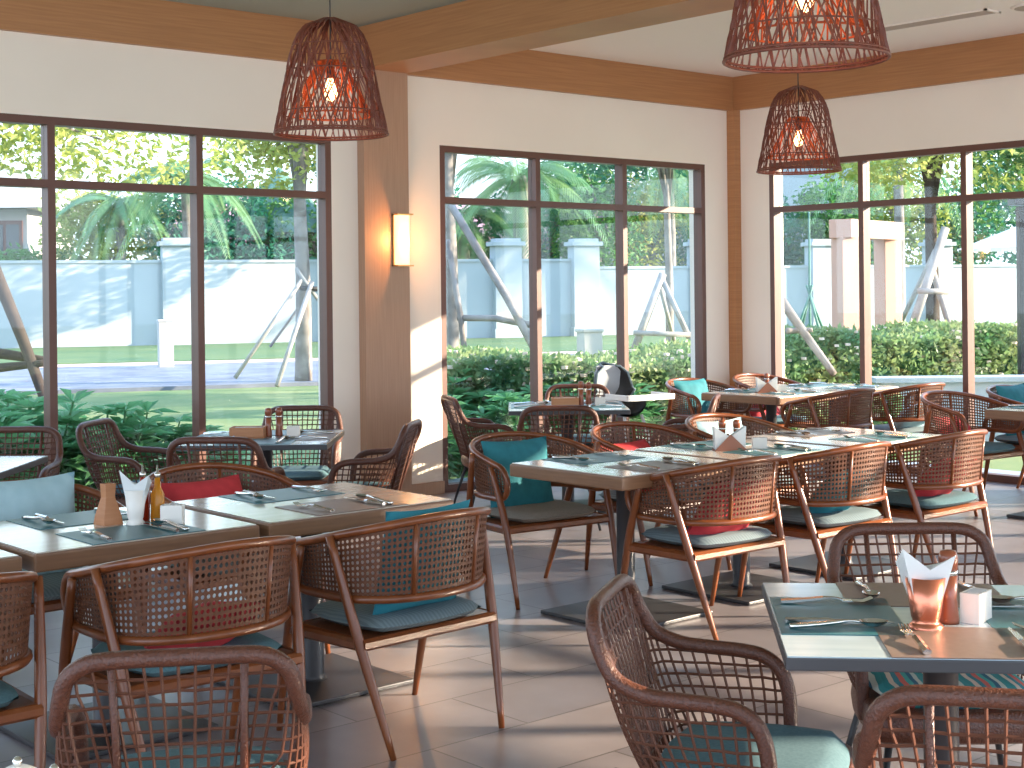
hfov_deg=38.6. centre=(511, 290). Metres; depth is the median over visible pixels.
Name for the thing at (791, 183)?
building
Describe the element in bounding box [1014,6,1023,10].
grille
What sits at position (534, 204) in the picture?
window
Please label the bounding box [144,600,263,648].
throw pillow
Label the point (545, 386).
leafy shrub
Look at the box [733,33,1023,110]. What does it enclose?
trim
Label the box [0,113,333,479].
window
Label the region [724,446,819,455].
placemat
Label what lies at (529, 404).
spoon
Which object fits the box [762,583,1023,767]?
square table
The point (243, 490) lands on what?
knife
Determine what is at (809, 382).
fork
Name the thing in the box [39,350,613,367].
kerb
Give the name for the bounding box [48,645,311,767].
rattan armchair
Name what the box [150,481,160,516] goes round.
pepper mill
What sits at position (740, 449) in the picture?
fork
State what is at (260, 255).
tree
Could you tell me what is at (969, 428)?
throw pillow
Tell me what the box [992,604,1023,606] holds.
knife
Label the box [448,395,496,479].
leafy shrub
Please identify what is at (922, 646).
fork
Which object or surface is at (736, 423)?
pepper mill
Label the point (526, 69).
ceiling beam
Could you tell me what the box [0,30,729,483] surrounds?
wall
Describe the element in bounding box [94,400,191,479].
leafy shrub
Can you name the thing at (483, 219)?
tree
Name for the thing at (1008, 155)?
tree
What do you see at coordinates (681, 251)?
tree
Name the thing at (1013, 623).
fork
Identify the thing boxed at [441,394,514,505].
rattan armchair
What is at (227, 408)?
lawn
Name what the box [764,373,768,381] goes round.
pepper mill
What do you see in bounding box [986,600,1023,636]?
placemat
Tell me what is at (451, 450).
leafy shrub
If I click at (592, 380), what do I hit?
leafy shrub
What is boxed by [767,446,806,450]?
knife
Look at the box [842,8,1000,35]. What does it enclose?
ceiling vent
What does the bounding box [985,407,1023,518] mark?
dining table
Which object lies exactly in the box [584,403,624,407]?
placemat
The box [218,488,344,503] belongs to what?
placemat
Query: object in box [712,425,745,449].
paper napkins
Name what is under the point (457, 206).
house
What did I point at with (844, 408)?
armchair
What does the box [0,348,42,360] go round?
brace
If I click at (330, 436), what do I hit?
placemat
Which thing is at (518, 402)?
fork
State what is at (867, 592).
spoon
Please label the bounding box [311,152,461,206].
tree
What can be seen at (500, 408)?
leafy shrub
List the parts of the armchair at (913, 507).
leg, leg, loop rail, seat frame, cane panel, leg, leg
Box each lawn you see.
[0,335,786,363]
[0,386,1022,510]
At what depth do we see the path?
29.13 m
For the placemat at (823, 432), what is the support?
on the dining table at (808, 564)
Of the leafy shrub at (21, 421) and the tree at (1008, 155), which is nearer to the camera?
the leafy shrub at (21, 421)
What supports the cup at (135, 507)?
on the placemat at (124, 532)
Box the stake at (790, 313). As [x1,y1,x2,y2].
[784,297,836,375]
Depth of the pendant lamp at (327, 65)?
7.00 m
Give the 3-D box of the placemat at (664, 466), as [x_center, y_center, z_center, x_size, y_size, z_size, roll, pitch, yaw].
[0.701,0.841,7.051,0.430,0.002,0.310,-1,0,-41]
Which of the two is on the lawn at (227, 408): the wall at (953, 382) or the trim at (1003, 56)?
the wall at (953, 382)
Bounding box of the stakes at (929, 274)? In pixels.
[902,226,950,322]
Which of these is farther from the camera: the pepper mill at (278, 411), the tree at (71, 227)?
the tree at (71, 227)
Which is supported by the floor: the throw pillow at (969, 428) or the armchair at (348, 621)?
the armchair at (348, 621)
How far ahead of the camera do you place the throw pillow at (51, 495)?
6.04 m
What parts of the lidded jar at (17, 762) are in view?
knob, lid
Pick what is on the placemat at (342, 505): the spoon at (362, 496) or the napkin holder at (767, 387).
the spoon at (362, 496)
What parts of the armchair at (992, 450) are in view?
leg, leg, cane panel, loop rail, seat frame, leg, leg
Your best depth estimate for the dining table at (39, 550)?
5.23 m
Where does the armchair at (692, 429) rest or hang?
on the floor
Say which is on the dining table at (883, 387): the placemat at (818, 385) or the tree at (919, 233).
the placemat at (818, 385)
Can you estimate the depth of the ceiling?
11.43 m
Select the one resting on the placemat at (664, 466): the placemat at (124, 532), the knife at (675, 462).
the knife at (675, 462)
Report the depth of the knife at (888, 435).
8.24 m
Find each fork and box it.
[78,527,111,540]
[203,431,228,434]
[290,435,327,438]
[291,485,326,491]
[293,501,333,511]
[514,402,545,404]
[592,404,621,406]
[593,451,630,455]
[618,462,659,469]
[737,448,776,454]
[770,391,795,393]
[780,596,872,603]
[806,427,842,430]
[809,382,832,383]
[843,435,878,440]
[898,623,931,654]
[957,580,973,588]
[1012,622,1023,628]
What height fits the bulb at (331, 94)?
0.200 m
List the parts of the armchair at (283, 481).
leg, leg, seat frame, cane panel, loop rail, leg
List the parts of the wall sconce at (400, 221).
plate, lamp shade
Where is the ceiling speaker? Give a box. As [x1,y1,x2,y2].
[1010,3,1023,10]
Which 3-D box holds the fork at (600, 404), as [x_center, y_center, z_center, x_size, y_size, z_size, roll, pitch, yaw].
[0.676,0.830,10.645,0.245,0.022,0.027,-1,0,7]
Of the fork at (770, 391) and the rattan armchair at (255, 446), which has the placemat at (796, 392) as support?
the fork at (770, 391)
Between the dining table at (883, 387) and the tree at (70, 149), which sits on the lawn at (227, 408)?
the tree at (70, 149)
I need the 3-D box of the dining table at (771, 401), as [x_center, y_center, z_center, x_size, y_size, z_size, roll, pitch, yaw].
[2.128,1.201,12.006,0.840,0.748,0.780,-1,0,-41]
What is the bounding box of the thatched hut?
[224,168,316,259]
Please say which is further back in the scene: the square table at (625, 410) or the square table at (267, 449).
the square table at (625, 410)
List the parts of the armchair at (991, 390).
leg, cane panel, loop rail, seat frame, leg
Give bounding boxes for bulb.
[325,61,336,100]
[794,118,802,145]
[797,0,813,11]
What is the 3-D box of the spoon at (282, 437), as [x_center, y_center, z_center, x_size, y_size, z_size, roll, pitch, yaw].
[-1.316,0.850,8.400,0.045,0.024,0.244,-1,0,6]
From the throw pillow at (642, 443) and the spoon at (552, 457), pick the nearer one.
the spoon at (552, 457)
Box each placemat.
[6,510,127,529]
[56,522,205,544]
[197,434,228,436]
[214,438,297,444]
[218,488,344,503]
[272,430,307,434]
[275,497,407,515]
[278,432,338,439]
[511,403,550,408]
[541,453,644,464]
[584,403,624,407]
[603,459,705,472]
[663,441,751,449]
[724,389,755,392]
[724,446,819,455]
[760,391,823,394]
[769,429,853,437]
[770,597,905,635]
[787,384,837,387]
[829,386,880,388]
[830,433,919,442]
[835,582,1011,606]
[874,626,1023,659]
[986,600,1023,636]
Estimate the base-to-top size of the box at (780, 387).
0.060 m
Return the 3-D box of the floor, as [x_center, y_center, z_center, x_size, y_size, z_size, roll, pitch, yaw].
[1.411,1.635,4.489,14.010,0.100,13.720,-1,0,-41]
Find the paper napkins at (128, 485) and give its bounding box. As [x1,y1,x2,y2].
[119,470,151,502]
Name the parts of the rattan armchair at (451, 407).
leg, rattan frame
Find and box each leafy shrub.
[0,388,104,509]
[0,389,70,426]
[0,410,43,479]
[0,442,14,480]
[26,400,177,511]
[58,403,98,506]
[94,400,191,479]
[168,420,250,490]
[226,458,249,489]
[275,457,304,465]
[447,368,495,469]
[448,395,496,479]
[448,417,470,477]
[460,392,543,474]
[479,384,546,437]
[543,379,616,432]
[543,381,591,434]
[598,382,666,442]
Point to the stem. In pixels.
(809, 259)
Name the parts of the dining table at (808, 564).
plate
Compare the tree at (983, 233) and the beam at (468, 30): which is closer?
the beam at (468, 30)
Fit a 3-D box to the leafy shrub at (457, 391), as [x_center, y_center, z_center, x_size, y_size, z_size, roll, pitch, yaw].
[-0.529,1.221,14.089,1.044,0.977,1.134,-1,0,-24]
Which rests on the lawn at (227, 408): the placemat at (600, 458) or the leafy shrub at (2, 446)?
the leafy shrub at (2, 446)
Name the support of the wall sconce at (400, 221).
attached to the wall at (41, 75)
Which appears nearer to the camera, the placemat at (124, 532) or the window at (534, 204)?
the placemat at (124, 532)
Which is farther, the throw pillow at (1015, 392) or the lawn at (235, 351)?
the lawn at (235, 351)
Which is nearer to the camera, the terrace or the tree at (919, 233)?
the terrace
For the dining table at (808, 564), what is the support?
on the floor
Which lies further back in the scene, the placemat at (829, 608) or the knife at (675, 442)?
the knife at (675, 442)
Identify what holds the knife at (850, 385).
on the placemat at (850, 386)
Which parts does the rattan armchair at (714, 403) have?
rattan frame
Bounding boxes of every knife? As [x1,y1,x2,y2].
[35,513,63,523]
[141,523,178,532]
[242,490,275,498]
[345,497,384,505]
[653,460,694,465]
[675,442,712,446]
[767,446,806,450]
[785,617,893,623]
[788,390,814,392]
[850,385,875,386]
[869,434,906,437]
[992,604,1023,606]
[1008,627,1023,648]
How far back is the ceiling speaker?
10.53 m
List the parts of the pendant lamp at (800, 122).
cord, lamp shade, lamp shade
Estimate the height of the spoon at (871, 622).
0.024 m
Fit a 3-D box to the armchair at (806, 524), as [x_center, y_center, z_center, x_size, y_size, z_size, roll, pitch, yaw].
[1.604,1.169,7.504,0.742,0.833,0.626,-1,0,-41]
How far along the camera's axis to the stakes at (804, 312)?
28.97 m
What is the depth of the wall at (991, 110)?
12.86 m
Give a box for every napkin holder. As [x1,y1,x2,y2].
[712,433,746,450]
[756,382,777,392]
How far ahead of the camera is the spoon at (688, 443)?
7.86 m
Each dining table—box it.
[0,505,258,759]
[0,550,21,572]
[169,482,453,709]
[510,450,739,633]
[633,439,845,605]
[701,388,840,482]
[746,427,941,579]
[785,383,898,477]
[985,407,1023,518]
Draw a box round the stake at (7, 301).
[0,266,43,396]
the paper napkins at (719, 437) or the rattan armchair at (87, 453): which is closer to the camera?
the paper napkins at (719, 437)
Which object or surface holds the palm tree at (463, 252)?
on the lawn at (227, 408)
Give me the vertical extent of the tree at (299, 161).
6.389 m
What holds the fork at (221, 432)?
on the placemat at (201, 435)
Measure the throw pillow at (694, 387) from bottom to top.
0.410 m
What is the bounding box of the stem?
[808,212,810,325]
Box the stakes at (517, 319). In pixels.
[446,204,529,347]
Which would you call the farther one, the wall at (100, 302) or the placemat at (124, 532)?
the wall at (100, 302)
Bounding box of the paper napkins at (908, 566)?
[895,549,955,596]
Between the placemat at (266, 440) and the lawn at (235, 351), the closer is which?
the placemat at (266, 440)
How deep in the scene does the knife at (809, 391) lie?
11.86 m
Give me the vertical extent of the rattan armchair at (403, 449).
0.848 m
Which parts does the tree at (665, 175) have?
crown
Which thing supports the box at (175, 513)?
on the dining table at (39, 550)
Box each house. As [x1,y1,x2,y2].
[0,169,85,259]
[156,194,493,254]
[466,177,687,265]
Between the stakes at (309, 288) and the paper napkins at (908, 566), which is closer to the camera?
the paper napkins at (908, 566)
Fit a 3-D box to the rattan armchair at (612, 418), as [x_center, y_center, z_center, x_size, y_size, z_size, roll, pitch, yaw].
[0.533,1.173,11.537,0.575,0.848,0.635,-1,0,0]
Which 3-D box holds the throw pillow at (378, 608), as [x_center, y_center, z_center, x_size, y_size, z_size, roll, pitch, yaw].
[-0.325,0.964,5.282,0.167,0.390,0.403,-1,0,44]
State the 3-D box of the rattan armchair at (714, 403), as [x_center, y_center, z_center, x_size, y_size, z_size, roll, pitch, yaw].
[1.179,1.166,10.542,0.635,0.848,0.575,-1,0,12]
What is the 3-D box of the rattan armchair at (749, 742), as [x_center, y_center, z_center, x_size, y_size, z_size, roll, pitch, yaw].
[0.537,1.173,3.670,0.635,0.848,0.575,-1,0,16]
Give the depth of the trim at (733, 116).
13.89 m
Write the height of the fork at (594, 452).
0.022 m
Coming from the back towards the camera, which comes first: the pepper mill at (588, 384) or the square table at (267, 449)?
the pepper mill at (588, 384)
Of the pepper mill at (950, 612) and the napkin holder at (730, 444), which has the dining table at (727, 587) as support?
the napkin holder at (730, 444)
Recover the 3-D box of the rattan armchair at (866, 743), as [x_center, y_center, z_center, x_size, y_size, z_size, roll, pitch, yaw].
[1.004,1.168,3.034,0.575,0.848,0.635,-1,0,14]
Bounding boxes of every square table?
[0,456,47,478]
[176,430,344,490]
[508,401,629,512]
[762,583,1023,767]
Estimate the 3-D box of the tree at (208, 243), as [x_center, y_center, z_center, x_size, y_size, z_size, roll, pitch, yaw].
[-11.540,-1.274,53.981,5.114,6.314,4.868,-1,0,41]
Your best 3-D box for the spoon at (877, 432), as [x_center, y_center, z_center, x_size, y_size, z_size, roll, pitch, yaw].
[2.155,0.813,8.312,0.045,0.024,0.244,-1,0,-35]
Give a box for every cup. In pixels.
[125,490,145,524]
[905,576,945,630]
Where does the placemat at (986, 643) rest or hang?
on the square table at (798, 652)
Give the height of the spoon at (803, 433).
0.024 m
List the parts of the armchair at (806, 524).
leg, leg, loop rail, cane panel, seat frame, leg, leg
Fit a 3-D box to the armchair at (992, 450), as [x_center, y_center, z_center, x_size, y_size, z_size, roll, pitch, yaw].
[3.309,1.151,10.597,0.742,0.833,0.626,-1,0,-35]
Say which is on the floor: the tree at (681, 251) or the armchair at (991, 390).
the armchair at (991, 390)
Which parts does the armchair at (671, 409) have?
leg, leg, cane panel, loop rail, leg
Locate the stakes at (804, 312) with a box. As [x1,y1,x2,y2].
[800,285,822,327]
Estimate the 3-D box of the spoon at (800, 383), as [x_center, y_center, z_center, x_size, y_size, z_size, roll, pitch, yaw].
[2.492,0.809,12.634,0.244,0.024,0.045,-1,0,45]
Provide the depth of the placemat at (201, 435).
8.78 m
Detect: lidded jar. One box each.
[6,756,36,767]
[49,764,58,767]
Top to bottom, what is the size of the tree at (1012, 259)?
8.752 m
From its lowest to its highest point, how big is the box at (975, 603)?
0.075 m
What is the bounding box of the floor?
[0,464,1023,767]
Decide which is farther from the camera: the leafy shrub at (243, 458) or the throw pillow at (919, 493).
the leafy shrub at (243, 458)
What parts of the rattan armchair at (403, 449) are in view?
rattan frame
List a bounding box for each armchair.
[0,426,62,479]
[0,479,142,659]
[0,571,46,767]
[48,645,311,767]
[55,535,305,763]
[76,418,181,506]
[139,462,330,653]
[166,437,285,588]
[250,405,342,491]
[276,506,504,760]
[326,419,421,554]
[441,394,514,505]
[465,431,616,609]
[517,405,600,530]
[543,384,615,453]
[584,421,731,585]
[585,574,853,767]
[617,455,789,639]
[651,393,720,486]
[664,378,752,444]
[683,413,814,550]
[732,373,822,464]
[737,441,899,596]
[779,387,875,473]
[827,522,1023,767]
[844,429,993,573]
[852,684,1023,767]
[856,382,945,474]
[918,390,1023,516]
[983,384,1023,489]
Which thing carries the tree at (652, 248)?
on the lawn at (227, 408)
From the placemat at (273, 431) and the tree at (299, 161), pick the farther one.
the tree at (299, 161)
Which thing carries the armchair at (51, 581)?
on the floor
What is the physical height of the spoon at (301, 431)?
0.024 m
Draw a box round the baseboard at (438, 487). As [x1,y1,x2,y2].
[412,481,444,494]
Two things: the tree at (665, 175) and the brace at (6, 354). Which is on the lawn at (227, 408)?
the tree at (665, 175)
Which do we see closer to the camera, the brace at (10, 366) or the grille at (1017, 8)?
the grille at (1017, 8)
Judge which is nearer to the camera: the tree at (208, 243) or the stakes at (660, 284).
the stakes at (660, 284)
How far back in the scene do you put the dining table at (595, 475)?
7.14 m
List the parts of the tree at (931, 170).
crown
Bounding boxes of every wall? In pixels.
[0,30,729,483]
[0,238,1016,348]
[740,74,1023,434]
[872,375,1023,441]
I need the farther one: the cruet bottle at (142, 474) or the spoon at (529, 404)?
the spoon at (529, 404)
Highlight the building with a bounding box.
[783,162,883,264]
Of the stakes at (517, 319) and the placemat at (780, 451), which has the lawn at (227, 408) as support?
the stakes at (517, 319)
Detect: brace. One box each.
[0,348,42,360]
[0,360,42,371]
[785,328,812,333]
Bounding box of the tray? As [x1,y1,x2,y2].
[605,391,674,401]
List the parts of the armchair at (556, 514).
leg, leg, cane panel, loop rail, seat frame, leg, leg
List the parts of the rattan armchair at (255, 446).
rattan frame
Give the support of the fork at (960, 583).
on the placemat at (895, 594)
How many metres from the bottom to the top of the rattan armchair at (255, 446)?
0.848 m
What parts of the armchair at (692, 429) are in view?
leg, cane panel, loop rail, seat frame, leg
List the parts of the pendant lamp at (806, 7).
lamp shade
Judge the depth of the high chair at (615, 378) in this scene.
12.05 m
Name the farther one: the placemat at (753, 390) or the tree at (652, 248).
the tree at (652, 248)
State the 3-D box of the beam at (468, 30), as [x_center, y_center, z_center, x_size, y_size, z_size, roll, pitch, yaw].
[3.429,-1.887,6.156,0.420,0.320,13.520,-1,0,-41]
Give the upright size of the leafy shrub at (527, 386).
0.834 m
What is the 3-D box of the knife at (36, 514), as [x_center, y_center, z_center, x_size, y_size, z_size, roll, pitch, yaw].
[-1.738,0.858,5.507,0.020,0.017,0.268,-1,0,-40]
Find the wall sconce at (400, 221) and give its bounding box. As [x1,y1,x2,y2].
[392,213,413,266]
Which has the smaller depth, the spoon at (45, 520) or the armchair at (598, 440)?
the spoon at (45, 520)
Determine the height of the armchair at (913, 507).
0.833 m
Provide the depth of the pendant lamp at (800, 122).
9.60 m
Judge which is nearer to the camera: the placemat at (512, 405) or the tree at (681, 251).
the placemat at (512, 405)
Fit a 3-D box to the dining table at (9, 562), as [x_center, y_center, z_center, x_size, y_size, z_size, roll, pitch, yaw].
[-2.168,1.248,4.829,0.820,0.748,0.780,-1,0,-41]
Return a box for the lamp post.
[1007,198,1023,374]
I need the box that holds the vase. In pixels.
[94,483,122,525]
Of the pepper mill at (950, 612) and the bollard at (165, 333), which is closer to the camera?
the pepper mill at (950, 612)
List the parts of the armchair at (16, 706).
leg, cane panel, loop rail, seat frame, leg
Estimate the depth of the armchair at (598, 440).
8.40 m
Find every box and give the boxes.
[160,504,184,523]
[287,426,299,435]
[595,397,604,404]
[751,437,766,448]
[777,384,786,391]
[960,587,991,624]
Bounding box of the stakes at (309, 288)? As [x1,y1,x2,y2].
[233,267,317,386]
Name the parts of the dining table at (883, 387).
plate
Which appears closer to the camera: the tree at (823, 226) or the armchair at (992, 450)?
the armchair at (992, 450)
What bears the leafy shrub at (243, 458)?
on the lawn at (227, 408)
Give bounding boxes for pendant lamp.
[273,0,388,140]
[722,0,890,73]
[756,18,841,174]
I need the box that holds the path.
[0,354,574,394]
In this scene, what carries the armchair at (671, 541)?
on the floor
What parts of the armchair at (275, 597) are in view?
leg, leg, loop rail, cane panel, seat frame, leg, leg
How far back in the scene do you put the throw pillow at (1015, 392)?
11.21 m
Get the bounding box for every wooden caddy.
[229,426,265,438]
[551,397,578,404]
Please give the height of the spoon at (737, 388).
0.024 m
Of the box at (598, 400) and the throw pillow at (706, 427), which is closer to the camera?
the throw pillow at (706, 427)
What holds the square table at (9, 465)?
on the floor
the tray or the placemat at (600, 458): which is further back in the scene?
the tray
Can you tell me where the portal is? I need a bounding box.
[829,219,902,330]
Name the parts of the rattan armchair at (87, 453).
rattan frame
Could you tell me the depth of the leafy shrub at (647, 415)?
14.45 m
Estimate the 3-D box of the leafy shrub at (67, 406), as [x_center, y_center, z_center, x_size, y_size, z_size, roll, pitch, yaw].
[-3.455,1.306,11.592,1.008,0.869,0.928,-1,0,41]
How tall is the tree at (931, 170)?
6.273 m
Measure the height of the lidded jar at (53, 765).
0.127 m
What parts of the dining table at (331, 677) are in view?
plate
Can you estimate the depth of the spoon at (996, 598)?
3.89 m
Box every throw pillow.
[0,472,82,574]
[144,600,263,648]
[161,474,242,556]
[373,499,469,614]
[481,436,553,517]
[601,439,672,491]
[673,378,709,413]
[687,476,768,534]
[696,417,741,487]
[749,404,780,416]
[801,469,879,512]
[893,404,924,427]
[908,456,976,496]
[934,416,971,433]
[996,383,1023,435]
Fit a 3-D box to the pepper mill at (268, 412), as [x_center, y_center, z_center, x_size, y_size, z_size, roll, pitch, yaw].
[-1.452,0.781,8.720,0.045,0.170,0.045,-1,0,-41]
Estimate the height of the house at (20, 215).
7.000 m
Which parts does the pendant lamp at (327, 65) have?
lamp shade, cord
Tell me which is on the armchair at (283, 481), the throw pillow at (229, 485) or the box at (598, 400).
the throw pillow at (229, 485)
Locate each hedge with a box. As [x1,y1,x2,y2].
[447,339,791,471]
[784,317,1017,383]
[786,381,903,458]
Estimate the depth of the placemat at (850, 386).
12.37 m
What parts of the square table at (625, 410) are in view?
plate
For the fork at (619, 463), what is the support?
on the placemat at (664, 466)
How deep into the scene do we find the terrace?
12.70 m
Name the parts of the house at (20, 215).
pane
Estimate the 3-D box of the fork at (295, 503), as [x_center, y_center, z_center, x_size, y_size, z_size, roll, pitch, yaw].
[-0.779,0.846,5.743,0.027,0.022,0.245,-1,0,-44]
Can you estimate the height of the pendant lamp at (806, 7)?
1.243 m
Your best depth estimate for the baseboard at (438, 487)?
11.52 m
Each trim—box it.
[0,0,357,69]
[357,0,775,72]
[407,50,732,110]
[727,110,742,418]
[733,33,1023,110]
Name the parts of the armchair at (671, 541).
leg, leg, loop rail, cane panel, seat frame, leg, leg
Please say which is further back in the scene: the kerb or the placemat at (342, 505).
the kerb
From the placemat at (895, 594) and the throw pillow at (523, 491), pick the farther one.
the throw pillow at (523, 491)
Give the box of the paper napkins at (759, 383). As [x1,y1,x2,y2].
[755,377,777,391]
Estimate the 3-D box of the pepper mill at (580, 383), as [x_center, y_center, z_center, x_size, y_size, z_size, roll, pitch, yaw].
[0.508,0.755,10.800,0.045,0.180,0.045,-1,0,-41]
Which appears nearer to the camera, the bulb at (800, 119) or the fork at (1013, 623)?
the fork at (1013, 623)
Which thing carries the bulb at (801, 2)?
attached to the pendant lamp at (806, 7)
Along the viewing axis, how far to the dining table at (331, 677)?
5.91 m
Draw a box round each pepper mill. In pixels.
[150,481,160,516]
[265,408,271,436]
[275,407,282,435]
[578,381,583,404]
[586,382,591,404]
[718,420,725,433]
[733,420,740,431]
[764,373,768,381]
[938,549,959,624]
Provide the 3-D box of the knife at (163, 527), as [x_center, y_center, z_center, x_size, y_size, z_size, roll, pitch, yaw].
[-1.282,0.853,5.311,0.020,0.017,0.268,-1,0,-44]
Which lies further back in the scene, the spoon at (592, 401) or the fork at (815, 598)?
the spoon at (592, 401)
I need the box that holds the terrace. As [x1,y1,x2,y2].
[448,460,1023,482]
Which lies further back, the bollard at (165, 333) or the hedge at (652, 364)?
the bollard at (165, 333)
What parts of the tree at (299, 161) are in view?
crown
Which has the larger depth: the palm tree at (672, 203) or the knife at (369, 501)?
the palm tree at (672, 203)
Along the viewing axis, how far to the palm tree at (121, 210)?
52.11 m
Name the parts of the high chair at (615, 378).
leg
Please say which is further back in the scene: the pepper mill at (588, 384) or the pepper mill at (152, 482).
the pepper mill at (588, 384)
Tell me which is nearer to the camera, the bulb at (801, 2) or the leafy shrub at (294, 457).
the bulb at (801, 2)
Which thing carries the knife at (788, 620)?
on the placemat at (829, 608)
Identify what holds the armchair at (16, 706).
on the floor
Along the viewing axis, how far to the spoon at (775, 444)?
7.72 m
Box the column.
[356,69,411,492]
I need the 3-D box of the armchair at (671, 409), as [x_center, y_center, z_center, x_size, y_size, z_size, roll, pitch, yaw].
[1.657,1.169,12.514,0.742,0.833,0.626,-1,0,-41]
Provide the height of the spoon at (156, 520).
0.024 m
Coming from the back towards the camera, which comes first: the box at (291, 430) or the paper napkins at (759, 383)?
the paper napkins at (759, 383)
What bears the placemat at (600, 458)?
on the dining table at (595, 475)
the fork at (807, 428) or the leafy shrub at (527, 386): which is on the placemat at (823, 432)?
the fork at (807, 428)
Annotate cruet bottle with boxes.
[139,465,149,520]
[150,465,164,521]
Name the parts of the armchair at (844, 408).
leg, leg, loop rail, cane panel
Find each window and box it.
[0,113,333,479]
[439,145,706,492]
[769,140,1023,484]
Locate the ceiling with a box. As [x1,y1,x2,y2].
[164,0,1023,76]
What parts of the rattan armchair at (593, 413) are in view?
rattan frame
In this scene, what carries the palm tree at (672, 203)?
on the lawn at (227, 408)
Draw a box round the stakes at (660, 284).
[631,272,690,347]
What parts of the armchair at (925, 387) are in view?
leg, loop rail, cane panel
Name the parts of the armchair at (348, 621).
leg, leg, seat frame, loop rail, cane panel, leg, leg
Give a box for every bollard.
[156,319,173,366]
[575,328,603,356]
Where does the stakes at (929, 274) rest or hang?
on the lawn at (227, 408)
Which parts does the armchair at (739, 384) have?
leg, loop rail, cane panel, seat frame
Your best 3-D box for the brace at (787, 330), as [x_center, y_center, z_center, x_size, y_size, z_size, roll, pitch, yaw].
[3.002,0.417,15.322,0.292,0.070,0.099,-1,0,-2]
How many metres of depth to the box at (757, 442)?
7.74 m
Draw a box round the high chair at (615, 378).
[589,361,674,442]
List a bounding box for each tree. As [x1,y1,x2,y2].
[0,123,248,194]
[0,241,87,259]
[36,179,180,259]
[56,193,170,259]
[105,158,262,259]
[130,172,266,259]
[204,178,316,259]
[216,138,315,380]
[253,189,316,259]
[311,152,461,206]
[445,154,490,348]
[454,156,608,258]
[455,198,512,258]
[458,208,511,258]
[487,163,595,258]
[541,163,650,265]
[564,162,687,341]
[590,167,688,265]
[597,167,688,265]
[651,170,688,265]
[783,173,888,264]
[783,194,822,264]
[812,154,976,323]
[817,149,1023,322]
[850,160,957,264]
[905,162,1017,264]
[956,148,1023,231]
[959,152,1022,263]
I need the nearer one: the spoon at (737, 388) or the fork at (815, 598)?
the fork at (815, 598)
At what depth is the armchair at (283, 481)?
6.68 m
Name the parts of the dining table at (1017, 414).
plate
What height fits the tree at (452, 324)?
6.640 m
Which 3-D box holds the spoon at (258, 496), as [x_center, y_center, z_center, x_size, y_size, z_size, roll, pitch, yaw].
[-1.089,0.848,6.082,0.045,0.024,0.244,-1,0,-37]
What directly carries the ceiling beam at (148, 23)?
attached to the wall at (41, 75)
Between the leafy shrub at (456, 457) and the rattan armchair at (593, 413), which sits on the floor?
the rattan armchair at (593, 413)
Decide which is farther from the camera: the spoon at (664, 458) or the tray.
the tray
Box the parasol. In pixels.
[957,227,1015,251]
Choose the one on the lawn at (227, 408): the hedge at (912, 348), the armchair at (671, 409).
the hedge at (912, 348)
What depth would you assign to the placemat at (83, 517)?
5.52 m
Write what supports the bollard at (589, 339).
on the lawn at (227, 408)
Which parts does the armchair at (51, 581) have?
loop rail, seat frame, leg, cane panel, leg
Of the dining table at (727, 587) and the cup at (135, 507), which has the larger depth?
the dining table at (727, 587)
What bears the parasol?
on the lawn at (227, 408)
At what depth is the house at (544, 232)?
75.01 m
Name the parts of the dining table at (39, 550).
plate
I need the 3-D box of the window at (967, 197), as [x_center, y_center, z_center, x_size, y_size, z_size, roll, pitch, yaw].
[3.454,0.180,12.544,0.100,2.765,3.050,-1,0,-41]
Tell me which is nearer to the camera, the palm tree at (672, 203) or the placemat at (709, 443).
the placemat at (709, 443)
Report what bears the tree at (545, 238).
on the lawn at (227, 408)
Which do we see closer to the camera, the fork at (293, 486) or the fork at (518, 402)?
the fork at (293, 486)
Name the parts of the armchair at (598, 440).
leg, leg, cane panel, seat frame, loop rail, leg, leg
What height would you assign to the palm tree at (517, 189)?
6.902 m
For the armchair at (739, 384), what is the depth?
13.07 m
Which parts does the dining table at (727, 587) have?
plate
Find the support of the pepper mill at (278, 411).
on the square table at (267, 449)
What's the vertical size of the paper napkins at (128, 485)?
0.165 m
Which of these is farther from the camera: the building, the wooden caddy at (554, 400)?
the building
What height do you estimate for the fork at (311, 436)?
0.022 m
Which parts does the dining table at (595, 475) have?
plate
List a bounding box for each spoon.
[22,515,55,523]
[152,518,188,530]
[234,492,265,498]
[275,436,290,442]
[300,430,333,433]
[355,494,392,504]
[514,404,545,407]
[551,456,588,460]
[592,401,618,402]
[662,457,698,464]
[670,442,706,446]
[725,388,749,390]
[773,443,811,449]
[775,431,810,434]
[788,383,812,385]
[789,618,887,628]
[854,579,879,597]
[874,431,909,437]
[992,595,1023,602]
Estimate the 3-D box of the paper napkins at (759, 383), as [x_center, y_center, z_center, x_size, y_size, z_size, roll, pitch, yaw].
[2.076,0.761,11.940,0.170,0.119,0.052,-1,0,-6]
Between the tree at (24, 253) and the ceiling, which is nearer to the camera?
the ceiling
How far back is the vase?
5.43 m
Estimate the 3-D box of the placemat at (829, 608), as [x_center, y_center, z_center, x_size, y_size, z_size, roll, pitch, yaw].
[0.839,0.840,3.787,0.310,0.002,0.430,-1,0,6]
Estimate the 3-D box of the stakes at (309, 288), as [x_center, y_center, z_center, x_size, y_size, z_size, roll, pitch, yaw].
[-4.308,0.633,27.980,1.509,2.157,4.016,-1,0,2]
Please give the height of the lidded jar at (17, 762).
0.127 m
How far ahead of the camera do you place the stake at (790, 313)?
15.25 m
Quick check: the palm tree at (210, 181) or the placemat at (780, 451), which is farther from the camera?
the palm tree at (210, 181)

